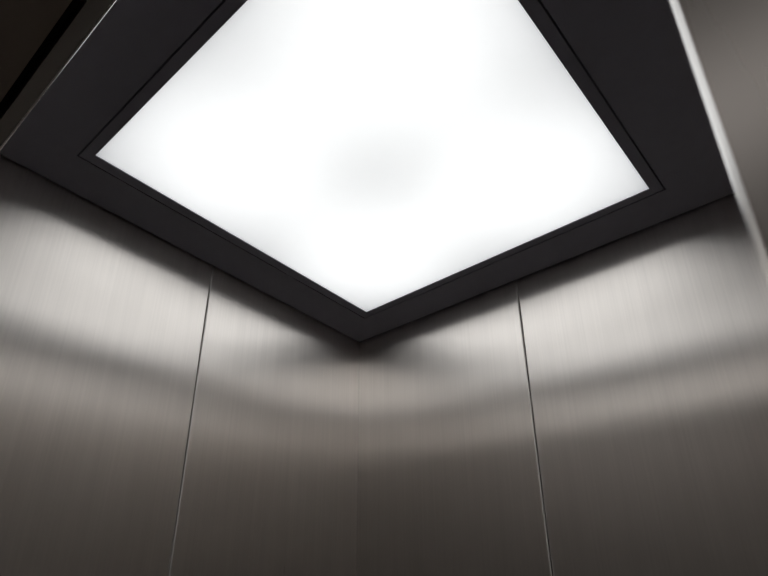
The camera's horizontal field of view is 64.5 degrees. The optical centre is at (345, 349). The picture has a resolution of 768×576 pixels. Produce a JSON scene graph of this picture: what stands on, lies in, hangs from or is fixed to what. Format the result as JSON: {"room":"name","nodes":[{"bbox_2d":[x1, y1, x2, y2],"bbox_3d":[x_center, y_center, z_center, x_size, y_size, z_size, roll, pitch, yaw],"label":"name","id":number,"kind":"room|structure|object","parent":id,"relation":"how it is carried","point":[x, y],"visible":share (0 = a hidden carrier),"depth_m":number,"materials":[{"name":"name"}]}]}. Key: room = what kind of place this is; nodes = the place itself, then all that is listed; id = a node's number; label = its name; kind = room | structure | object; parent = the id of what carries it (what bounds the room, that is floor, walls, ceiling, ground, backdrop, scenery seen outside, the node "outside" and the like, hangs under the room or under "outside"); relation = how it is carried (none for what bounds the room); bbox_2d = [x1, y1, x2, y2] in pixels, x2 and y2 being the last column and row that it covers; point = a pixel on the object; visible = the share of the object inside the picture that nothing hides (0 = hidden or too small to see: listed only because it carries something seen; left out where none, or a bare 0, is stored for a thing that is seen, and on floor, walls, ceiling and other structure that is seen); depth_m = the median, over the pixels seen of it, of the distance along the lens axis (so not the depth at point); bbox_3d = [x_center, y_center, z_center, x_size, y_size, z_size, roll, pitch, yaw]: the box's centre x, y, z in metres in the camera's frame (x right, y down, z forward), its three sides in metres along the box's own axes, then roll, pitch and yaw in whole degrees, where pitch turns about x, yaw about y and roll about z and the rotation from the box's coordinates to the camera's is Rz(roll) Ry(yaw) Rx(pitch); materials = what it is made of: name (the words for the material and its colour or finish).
{"room":"elevator interior","nodes":[
{"label":"elevator interior","id":0,"kind":"room"},
{"bbox_2d":[0,0,734,341],"bbox_3d":[0.096,-0.487,1.513,1.418,0.030,1.406,-22,-35,38],"label":"ceiling","id":1,"kind":"structure","parent":0,"point":[634,51],"depth_m":1.43,"materials":[{"name":"black metal"}]},
{"bbox_2d":[79,0,663,317],"bbox_3d":[0.084,-0.567,1.611,1.078,0.260,1.123,-22,-35,38],"label":"ceiling light","id":2,"kind":"object","parent":1,"relation":"attached to","point":[378,155],"visible":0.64,"depth_m":1.46,"materials":[{"name":"white plastic"}]},
{"bbox_3d":[-0.468,0.646,1.536,0.050,2.600,1.482,-22,-35,38],"label":"wall","id":3,"kind":"structure","parent":0,"visible":0},
{"bbox_2d":[0,0,71,101],"bbox_3d":[-0.391,-0.863,0.842,1.884,0.520,0.300,-22,-35,38],"label":"trim","id":4,"kind":"structure","parent":3,"relation":"attached to","point":[24,24],"depth_m":0.97,"materials":[{"name":"black metal"}]},
{"bbox_2d":[0,0,79,110],"bbox_3d":[-0.287,-0.699,0.887,1.884,0.170,0.020,-22,-35,38],"label":"trim","id":5,"kind":"structure","parent":3,"relation":"attached to","point":[73,3],"depth_m":1.06,"materials":[{"name":"black metal"}]},
{"bbox_2d":[0,0,116,149],"bbox_3d":[-0.270,-0.681,0.899,1.884,0.250,0.031,-22,-35,38],"label":"trim","id":6,"kind":"structure","parent":3,"relation":"attached to","point":[86,15],"depth_m":1.03,"materials":[{"name":"metal"}]},
{"bbox_2d":[0,154,211,575],"bbox_3d":[-0.696,0.631,1.215,0.012,2.330,0.705,-22,-35,38],"label":"panel","id":7,"kind":"object","parent":3,"relation":"attached to","point":[102,317],"visible":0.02,"depth_m":1.53,"materials":[{"name":"silver metal"}]},
{"bbox_2d":[167,265,359,575],"bbox_3d":[-0.214,0.872,1.674,0.012,2.330,0.705,-22,-35,38],"label":"panel","id":8,"kind":"object","parent":3,"relation":"attached to","point":[269,485],"visible":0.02,"depth_m":1.92,"materials":[{"name":"silver metal"}]},
{"bbox_3d":[0.610,0.342,0.541,0.050,2.300,1.412,-22,-35,38],"label":"wall","id":9,"kind":"structure","parent":0,"visible":0},
{"bbox_2d":[669,0,767,288],"bbox_3d":[0.194,0.168,-0.032,0.250,2.080,0.030,-22,-35,38],"label":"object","id":10,"kind":"structure","parent":9,"relation":"attached to","point":[725,41],"depth_m":0.16,"materials":[{"name":"metal"}]},
{"bbox_3d":[0.596,0.672,1.535,1.486,2.600,0.050,-22,-35,38],"label":"wall","id":11,"kind":"structure","parent":0,"visible":0},
{"bbox_2d":[356,280,552,575],"bbox_3d":[0.285,0.893,1.691,0.684,2.330,0.012,-22,-35,38],"label":"panel","id":12,"kind":"object","parent":11,"relation":"attached to","point":[450,481],"visible":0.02,"depth_m":1.95,"materials":[{"name":"silver metal"}]},
{"bbox_2d":[517,193,767,575],"bbox_3d":[0.807,0.686,1.252,0.736,2.330,0.012,-22,-35,38],"label":"panel","id":13,"kind":"object","parent":11,"relation":"attached to","point":[647,348],"visible":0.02,"depth_m":1.55,"materials":[{"name":"silver metal"}]}
]}

